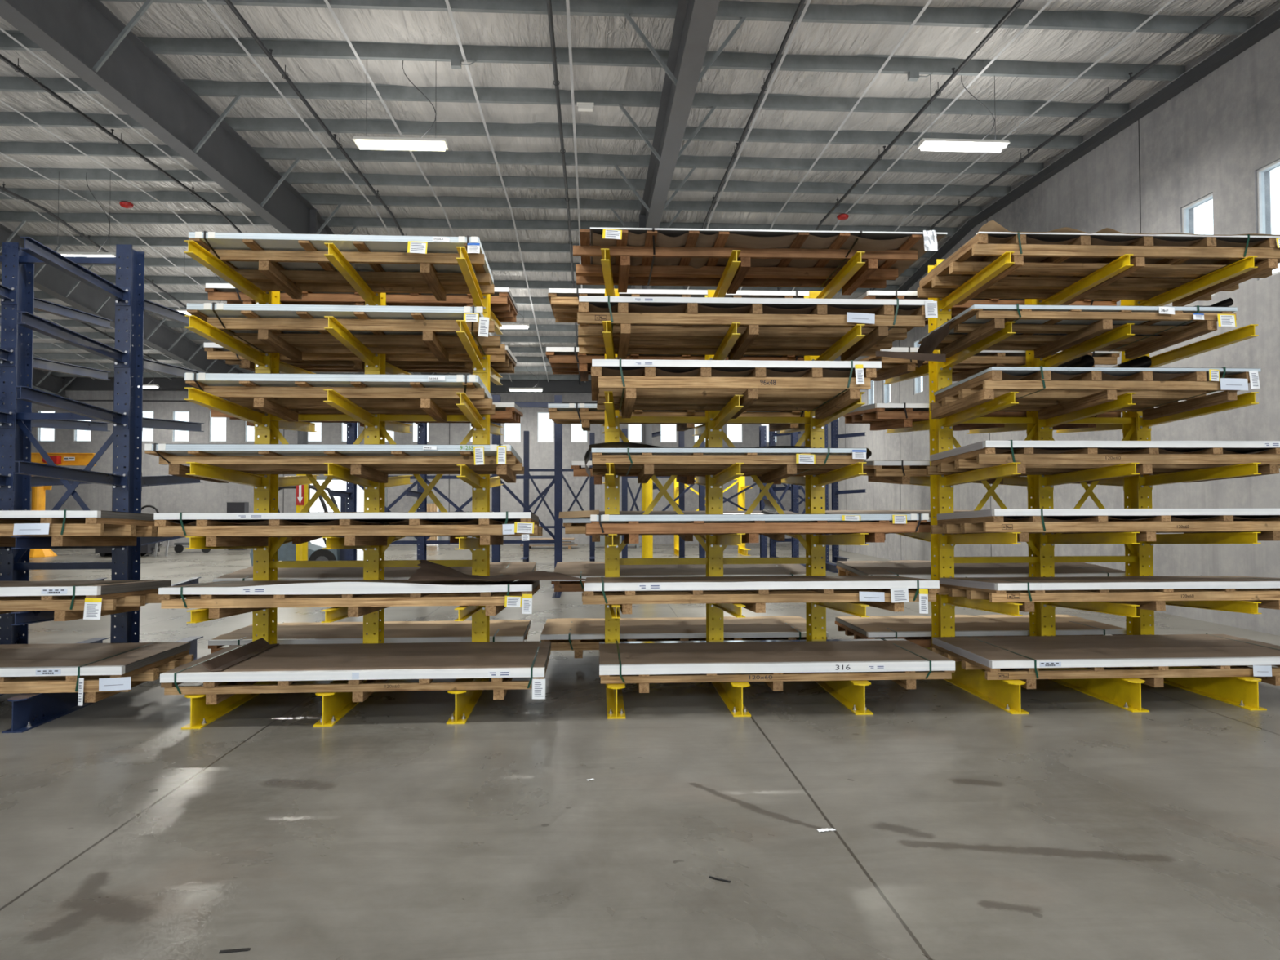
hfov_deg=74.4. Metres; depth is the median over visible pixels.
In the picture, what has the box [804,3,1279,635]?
wall
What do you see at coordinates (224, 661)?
cardboard angle
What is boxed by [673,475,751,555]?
rack
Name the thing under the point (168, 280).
joist
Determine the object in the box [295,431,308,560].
column
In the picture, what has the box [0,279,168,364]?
pipe
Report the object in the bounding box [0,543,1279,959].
floor
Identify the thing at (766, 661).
bundle
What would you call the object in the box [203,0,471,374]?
beam
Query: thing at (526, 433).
rack
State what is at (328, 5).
beam
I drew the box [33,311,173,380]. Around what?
beam
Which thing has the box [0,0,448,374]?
rafter
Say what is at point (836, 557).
rack
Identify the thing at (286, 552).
forklift
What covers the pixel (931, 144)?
strip light
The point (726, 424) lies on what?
window
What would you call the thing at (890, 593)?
bundle
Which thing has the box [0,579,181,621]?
bundle
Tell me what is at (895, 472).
bundle
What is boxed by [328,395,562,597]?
rack
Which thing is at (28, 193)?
joist
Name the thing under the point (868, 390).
window
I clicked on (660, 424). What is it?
window
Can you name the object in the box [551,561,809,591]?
bundle
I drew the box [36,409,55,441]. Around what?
window
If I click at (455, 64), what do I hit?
junction box
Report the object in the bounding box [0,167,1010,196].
joist
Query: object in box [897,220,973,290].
trim
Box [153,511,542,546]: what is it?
bundle
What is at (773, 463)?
bundle
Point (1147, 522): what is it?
bundle
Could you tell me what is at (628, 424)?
window
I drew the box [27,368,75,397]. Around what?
rafter
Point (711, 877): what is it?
wire piece
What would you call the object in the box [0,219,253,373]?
rafter
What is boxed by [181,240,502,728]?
rack
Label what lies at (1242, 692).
rack
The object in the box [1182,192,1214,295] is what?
window
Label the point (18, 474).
rack
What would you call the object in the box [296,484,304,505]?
sign
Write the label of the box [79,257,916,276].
joist
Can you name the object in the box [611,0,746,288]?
rafter
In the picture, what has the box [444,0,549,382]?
beam
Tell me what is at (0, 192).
beam
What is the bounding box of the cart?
[173,542,210,552]
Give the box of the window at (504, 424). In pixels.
[503,423,520,442]
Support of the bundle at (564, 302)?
on the rack at (851, 693)
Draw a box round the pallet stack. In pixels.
[520,537,577,548]
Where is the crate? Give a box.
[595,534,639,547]
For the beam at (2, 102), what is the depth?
16.27 m
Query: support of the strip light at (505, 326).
hanging from the joist at (38, 294)
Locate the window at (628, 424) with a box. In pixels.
[627,423,641,442]
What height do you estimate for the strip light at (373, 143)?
1.327 m
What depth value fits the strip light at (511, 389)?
33.02 m
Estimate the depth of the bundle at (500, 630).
8.87 m
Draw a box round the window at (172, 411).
[172,410,189,441]
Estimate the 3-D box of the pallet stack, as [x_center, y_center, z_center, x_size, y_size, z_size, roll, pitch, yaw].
[-3.546,2.473,33.001,2.200,0.380,1.000,0,-1,-3]
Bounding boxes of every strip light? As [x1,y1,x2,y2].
[56,172,115,257]
[137,370,159,388]
[175,274,224,315]
[352,58,448,151]
[500,305,528,328]
[508,365,542,391]
[916,75,1010,152]
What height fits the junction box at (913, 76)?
0.114 m
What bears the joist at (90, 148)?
attached to the ceiling at (184, 20)
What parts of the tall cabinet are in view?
door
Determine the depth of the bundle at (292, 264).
7.40 m
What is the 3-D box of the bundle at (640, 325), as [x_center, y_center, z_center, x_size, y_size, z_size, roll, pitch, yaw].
[0.983,-1.365,7.823,3.113,0.374,1.263,0,-1,-3]
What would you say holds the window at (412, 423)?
in the wall at (206, 496)
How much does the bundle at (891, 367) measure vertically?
0.312 m
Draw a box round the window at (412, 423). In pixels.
[412,422,429,442]
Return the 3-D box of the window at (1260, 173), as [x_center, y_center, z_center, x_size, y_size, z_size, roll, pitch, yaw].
[8.572,-3.513,11.281,0.080,1.530,0.690,0,-1,-3]
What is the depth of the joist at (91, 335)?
29.85 m
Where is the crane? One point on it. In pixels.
(38, 493)
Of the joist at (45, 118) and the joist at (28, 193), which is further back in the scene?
the joist at (28, 193)
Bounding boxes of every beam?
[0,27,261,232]
[0,99,355,373]
[0,151,315,373]
[0,191,180,308]
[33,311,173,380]
[33,334,118,373]
[110,325,189,368]
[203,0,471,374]
[324,0,511,382]
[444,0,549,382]
[565,0,586,382]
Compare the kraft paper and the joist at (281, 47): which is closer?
the kraft paper
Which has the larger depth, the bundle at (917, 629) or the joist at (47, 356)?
the joist at (47, 356)
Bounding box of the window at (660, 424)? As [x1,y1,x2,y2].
[660,424,676,442]
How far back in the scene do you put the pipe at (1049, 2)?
13.60 m
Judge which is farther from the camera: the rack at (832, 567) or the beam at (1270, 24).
the rack at (832, 567)
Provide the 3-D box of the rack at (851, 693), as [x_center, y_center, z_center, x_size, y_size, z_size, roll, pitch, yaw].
[0.738,0.042,8.677,2.295,3.960,3.148,0,-1,-3]
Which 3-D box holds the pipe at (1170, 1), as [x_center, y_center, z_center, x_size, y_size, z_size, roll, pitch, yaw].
[6.653,-5.538,14.042,0.044,1.653,45.000,0,-1,-3]
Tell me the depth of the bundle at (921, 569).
9.32 m
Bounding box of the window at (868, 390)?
[867,388,871,404]
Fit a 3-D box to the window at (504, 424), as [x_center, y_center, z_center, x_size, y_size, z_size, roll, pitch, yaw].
[-5.423,-2.240,35.894,0.720,1.300,0.080,0,-1,-3]
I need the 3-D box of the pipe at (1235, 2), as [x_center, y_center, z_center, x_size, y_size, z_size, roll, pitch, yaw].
[7.380,-5.495,13.932,0.100,1.770,44.704,0,-1,-3]
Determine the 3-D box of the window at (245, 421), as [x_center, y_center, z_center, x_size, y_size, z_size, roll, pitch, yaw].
[-16.146,-2.233,35.294,0.720,1.300,0.080,0,-1,-3]
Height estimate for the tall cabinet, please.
1.820 m
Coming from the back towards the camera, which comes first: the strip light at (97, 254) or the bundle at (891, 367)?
the strip light at (97, 254)
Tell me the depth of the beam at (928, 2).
13.62 m
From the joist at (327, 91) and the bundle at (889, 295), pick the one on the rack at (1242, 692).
the bundle at (889, 295)
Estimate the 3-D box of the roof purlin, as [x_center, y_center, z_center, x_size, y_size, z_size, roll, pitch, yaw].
[-12.552,-6.260,10.459,42.110,0.210,0.150,0,0,-3]
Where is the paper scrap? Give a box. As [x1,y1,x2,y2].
[817,828,835,831]
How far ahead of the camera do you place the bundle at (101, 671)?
7.15 m
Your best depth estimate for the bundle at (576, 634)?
9.12 m
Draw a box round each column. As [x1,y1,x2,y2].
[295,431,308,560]
[641,285,653,558]
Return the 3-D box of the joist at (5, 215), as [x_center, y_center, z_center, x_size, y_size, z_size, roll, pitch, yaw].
[-13.079,-6.188,19.881,42.110,0.224,0.131,0,-1,-3]
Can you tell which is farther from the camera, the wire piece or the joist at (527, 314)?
the joist at (527, 314)
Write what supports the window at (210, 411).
in the wall at (206, 496)
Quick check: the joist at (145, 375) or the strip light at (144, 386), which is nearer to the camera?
the strip light at (144, 386)
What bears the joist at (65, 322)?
attached to the ceiling at (184, 20)
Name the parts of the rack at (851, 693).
mounting plate, mounting plate, mounting plate, mounting plate, mounting plate, mounting plate, mounting plate, mounting plate, mounting plate, mounting plate, mounting plate, mounting plate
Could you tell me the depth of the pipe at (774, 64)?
13.34 m
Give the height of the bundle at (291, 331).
0.318 m
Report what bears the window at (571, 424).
in the wall at (206, 496)
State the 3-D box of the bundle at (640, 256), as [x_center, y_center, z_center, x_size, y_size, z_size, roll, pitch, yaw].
[0.984,-1.945,7.608,3.154,0.267,1.245,0,-1,-3]
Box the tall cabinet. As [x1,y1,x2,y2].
[226,502,248,550]
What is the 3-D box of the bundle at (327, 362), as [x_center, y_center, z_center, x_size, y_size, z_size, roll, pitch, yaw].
[-2.916,-1.278,9.195,3.034,0.312,1.236,0,-1,-4]
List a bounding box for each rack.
[0,236,204,733]
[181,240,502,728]
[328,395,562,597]
[520,431,595,561]
[600,248,873,719]
[622,423,705,558]
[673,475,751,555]
[678,418,866,563]
[759,423,838,573]
[882,251,1266,714]
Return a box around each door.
[308,476,386,511]
[413,500,441,545]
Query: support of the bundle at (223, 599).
on the rack at (335, 705)
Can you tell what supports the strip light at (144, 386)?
hanging from the ceiling at (184, 20)
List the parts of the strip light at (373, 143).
power cord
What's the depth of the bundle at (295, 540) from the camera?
8.75 m
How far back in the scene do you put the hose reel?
29.64 m
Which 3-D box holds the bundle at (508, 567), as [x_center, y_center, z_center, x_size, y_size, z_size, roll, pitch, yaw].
[-2.738,1.093,9.145,3.147,0.317,1.236,0,-1,-4]
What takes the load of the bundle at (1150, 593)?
on the rack at (1242, 692)
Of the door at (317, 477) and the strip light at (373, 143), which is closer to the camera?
the strip light at (373, 143)
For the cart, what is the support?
on the floor
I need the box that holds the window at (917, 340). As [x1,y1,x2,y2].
[913,339,922,395]
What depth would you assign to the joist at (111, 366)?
33.19 m
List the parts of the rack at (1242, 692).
mounting plate, mounting plate, mounting plate, mounting plate, mounting plate, mounting plate, mounting plate, mounting plate, mounting plate, mounting plate, mounting plate, mounting plate, mounting plate, mounting plate, mounting plate, mounting plate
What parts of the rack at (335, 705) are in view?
mounting plate, mounting plate, mounting plate, mounting plate, mounting plate, mounting plate, mounting plate, mounting plate, mounting plate, mounting plate, mounting plate, mounting plate, mounting plate, mounting plate, mounting plate, mounting plate, mounting plate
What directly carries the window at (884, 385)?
in the wall at (1214, 136)
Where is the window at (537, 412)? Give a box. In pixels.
[537,412,554,442]
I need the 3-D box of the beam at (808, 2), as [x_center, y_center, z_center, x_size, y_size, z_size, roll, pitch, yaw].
[2.010,-5.535,13.782,0.044,1.653,45.000,0,-1,-3]
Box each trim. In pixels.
[4,377,591,393]
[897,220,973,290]
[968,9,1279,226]
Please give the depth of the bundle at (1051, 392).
7.32 m
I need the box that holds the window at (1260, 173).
[1256,159,1279,279]
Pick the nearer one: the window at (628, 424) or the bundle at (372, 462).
the bundle at (372, 462)
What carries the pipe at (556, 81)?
attached to the joist at (527, 314)
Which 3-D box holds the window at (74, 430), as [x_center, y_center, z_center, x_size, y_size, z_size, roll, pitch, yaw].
[-23.036,-2.228,34.909,0.720,1.300,0.080,0,-1,-3]
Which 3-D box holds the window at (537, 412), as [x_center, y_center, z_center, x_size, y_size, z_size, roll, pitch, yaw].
[-4.015,-2.241,35.973,0.720,1.300,0.080,0,-1,-3]
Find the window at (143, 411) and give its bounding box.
[137,410,153,441]
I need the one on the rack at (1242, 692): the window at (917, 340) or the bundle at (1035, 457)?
the bundle at (1035, 457)
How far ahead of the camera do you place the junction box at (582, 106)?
13.81 m
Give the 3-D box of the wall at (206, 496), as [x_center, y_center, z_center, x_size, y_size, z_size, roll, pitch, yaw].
[-13.940,-0.890,35.432,42.120,7.272,0.262,0,-1,-3]
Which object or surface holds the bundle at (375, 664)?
on the rack at (335, 705)
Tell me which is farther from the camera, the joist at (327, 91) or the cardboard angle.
the joist at (327, 91)
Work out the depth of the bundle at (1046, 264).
7.77 m
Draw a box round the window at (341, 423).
[341,422,358,442]
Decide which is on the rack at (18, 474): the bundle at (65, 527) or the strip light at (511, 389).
the bundle at (65, 527)
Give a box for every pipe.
[0,53,242,232]
[0,182,186,308]
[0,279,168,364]
[224,0,404,235]
[546,0,580,384]
[683,0,805,289]
[777,0,1024,290]
[870,0,1244,290]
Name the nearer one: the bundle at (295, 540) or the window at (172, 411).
the bundle at (295, 540)
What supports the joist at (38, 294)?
attached to the ceiling at (184, 20)
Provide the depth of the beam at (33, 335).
30.73 m
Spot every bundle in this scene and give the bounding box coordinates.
[0,509,173,546]
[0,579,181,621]
[0,641,193,706]
[144,443,524,483]
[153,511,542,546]
[158,579,539,618]
[160,640,551,704]
[184,372,495,422]
[186,302,505,362]
[188,231,494,301]
[203,342,516,374]
[204,283,518,322]
[208,400,523,429]
[208,619,530,653]
[213,561,536,582]
[292,511,493,543]
[540,615,828,657]
[546,346,804,381]
[547,288,808,322]
[547,402,808,431]
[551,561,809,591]
[558,497,799,542]
[570,460,804,484]
[573,226,947,295]
[577,295,937,360]
[582,574,939,613]
[584,442,871,483]
[586,513,928,543]
[591,358,881,418]
[599,637,955,693]
[825,510,1073,540]
[835,613,1130,647]
[836,560,1129,579]
[843,402,1122,431]
[853,346,1120,381]
[855,289,1119,324]
[862,460,1093,484]
[875,297,1237,368]
[916,220,1279,306]
[925,440,1279,483]
[929,354,1261,419]
[930,508,1279,542]
[930,633,1279,688]
[936,575,1279,612]
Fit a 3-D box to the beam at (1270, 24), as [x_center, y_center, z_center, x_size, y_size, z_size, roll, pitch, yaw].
[8.718,-6.050,5.905,0.155,1.024,28.500,0,-1,-3]
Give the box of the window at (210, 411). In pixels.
[208,410,226,441]
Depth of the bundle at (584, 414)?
8.89 m
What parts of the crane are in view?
name plate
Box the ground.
[310,536,438,545]
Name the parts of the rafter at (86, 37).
splice plate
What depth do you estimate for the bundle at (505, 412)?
8.76 m
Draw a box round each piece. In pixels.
[218,947,250,953]
[709,875,730,882]
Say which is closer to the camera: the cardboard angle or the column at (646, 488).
the cardboard angle
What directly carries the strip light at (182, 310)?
hanging from the ceiling at (184, 20)
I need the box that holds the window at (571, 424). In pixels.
[570,423,587,442]
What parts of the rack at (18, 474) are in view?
mounting plate, mounting plate, mounting plate, mounting plate, mounting plate, mounting plate, mounting plate, mounting plate, mounting plate, mounting plate, mounting plate, mounting plate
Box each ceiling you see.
[0,0,1279,374]
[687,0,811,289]
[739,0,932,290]
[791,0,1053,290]
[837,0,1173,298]
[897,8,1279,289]
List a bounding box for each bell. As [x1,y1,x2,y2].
[119,201,133,208]
[836,213,848,220]
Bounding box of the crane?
[29,453,95,557]
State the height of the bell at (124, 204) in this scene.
0.110 m
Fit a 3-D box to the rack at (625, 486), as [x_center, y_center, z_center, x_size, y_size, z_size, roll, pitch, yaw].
[0.669,0.235,22.674,2.280,4.300,1.200,0,-1,-3]
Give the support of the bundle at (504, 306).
on the rack at (335, 705)
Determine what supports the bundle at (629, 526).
on the rack at (851, 693)
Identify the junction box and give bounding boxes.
[450,57,476,69]
[576,102,593,111]
[907,71,933,81]
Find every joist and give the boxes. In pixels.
[0,30,1185,80]
[0,75,1130,118]
[0,111,1084,149]
[0,141,1044,174]
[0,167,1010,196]
[0,187,982,216]
[0,210,958,236]
[0,274,899,293]
[0,290,550,304]
[0,306,554,318]
[0,319,577,331]
[0,331,576,342]
[0,342,546,353]
[19,235,936,257]
[33,353,548,363]
[46,371,591,380]
[63,362,551,371]
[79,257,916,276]
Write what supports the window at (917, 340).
in the wall at (1214, 136)
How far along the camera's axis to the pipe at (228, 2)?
13.35 m
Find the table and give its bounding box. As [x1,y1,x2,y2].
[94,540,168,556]
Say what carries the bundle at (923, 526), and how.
on the rack at (1242, 692)
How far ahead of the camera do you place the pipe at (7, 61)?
14.75 m
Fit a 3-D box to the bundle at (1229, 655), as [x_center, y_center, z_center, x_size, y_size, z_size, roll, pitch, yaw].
[4.504,1.693,7.950,3.097,0.255,1.318,0,-1,-3]
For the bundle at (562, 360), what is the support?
on the rack at (851, 693)
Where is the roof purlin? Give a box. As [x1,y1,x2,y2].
[99,0,1254,35]
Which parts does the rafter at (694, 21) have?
splice plate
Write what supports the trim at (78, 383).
attached to the wall at (206, 496)
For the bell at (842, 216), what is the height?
0.110 m
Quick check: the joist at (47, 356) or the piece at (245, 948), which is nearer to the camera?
the piece at (245, 948)
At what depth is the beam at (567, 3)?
13.82 m
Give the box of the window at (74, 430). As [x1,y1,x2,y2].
[73,420,91,441]
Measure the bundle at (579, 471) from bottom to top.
0.312 m
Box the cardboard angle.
[201,637,279,671]
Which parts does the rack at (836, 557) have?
arm, arm, arm, arm, arm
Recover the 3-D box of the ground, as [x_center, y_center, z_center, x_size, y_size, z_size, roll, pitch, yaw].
[-9.068,3.839,72.682,130.000,0.230,73.700,0,-1,-3]
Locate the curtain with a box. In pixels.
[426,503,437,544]
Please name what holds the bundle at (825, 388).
on the rack at (851, 693)
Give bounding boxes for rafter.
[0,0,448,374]
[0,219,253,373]
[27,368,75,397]
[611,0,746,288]
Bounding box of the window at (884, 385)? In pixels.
[883,379,890,403]
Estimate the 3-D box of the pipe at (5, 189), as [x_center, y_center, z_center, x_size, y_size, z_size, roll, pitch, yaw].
[-13.038,-5.482,12.791,0.100,1.770,44.704,0,-1,-3]
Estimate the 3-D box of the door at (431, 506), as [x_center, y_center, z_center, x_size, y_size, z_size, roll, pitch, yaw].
[-8.949,1.806,35.586,1.140,1.870,0.430,0,-1,-3]
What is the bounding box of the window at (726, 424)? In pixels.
[726,424,742,443]
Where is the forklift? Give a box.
[249,484,348,566]
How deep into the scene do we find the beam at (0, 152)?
19.48 m
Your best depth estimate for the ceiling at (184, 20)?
14.45 m
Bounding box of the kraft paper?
[407,560,586,581]
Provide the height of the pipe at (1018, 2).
1.770 m
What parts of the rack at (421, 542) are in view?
arm, arm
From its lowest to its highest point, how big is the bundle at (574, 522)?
0.465 m
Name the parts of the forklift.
guard post, guard post, mast rail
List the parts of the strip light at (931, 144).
power cord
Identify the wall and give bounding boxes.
[1,377,804,546]
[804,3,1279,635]
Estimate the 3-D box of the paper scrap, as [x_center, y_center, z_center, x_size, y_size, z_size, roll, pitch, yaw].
[1.017,1.910,4.616,0.100,0.007,0.044,0,-2,-15]
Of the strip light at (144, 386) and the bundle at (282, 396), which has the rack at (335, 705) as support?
the bundle at (282, 396)
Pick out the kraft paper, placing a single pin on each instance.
(428, 571)
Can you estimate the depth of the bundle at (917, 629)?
9.29 m
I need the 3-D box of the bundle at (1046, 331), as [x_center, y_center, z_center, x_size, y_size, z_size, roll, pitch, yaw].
[3.619,-1.317,7.713,2.910,0.452,1.269,0,-1,-3]
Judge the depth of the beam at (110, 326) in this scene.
31.13 m
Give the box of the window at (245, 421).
[244,421,249,441]
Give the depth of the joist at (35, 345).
30.41 m
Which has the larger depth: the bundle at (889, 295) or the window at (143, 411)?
the window at (143, 411)
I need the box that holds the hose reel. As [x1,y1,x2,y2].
[141,505,159,554]
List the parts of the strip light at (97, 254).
power cord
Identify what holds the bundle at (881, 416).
on the rack at (1242, 692)
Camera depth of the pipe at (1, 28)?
14.31 m
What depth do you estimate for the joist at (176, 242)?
21.30 m
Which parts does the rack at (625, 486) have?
arm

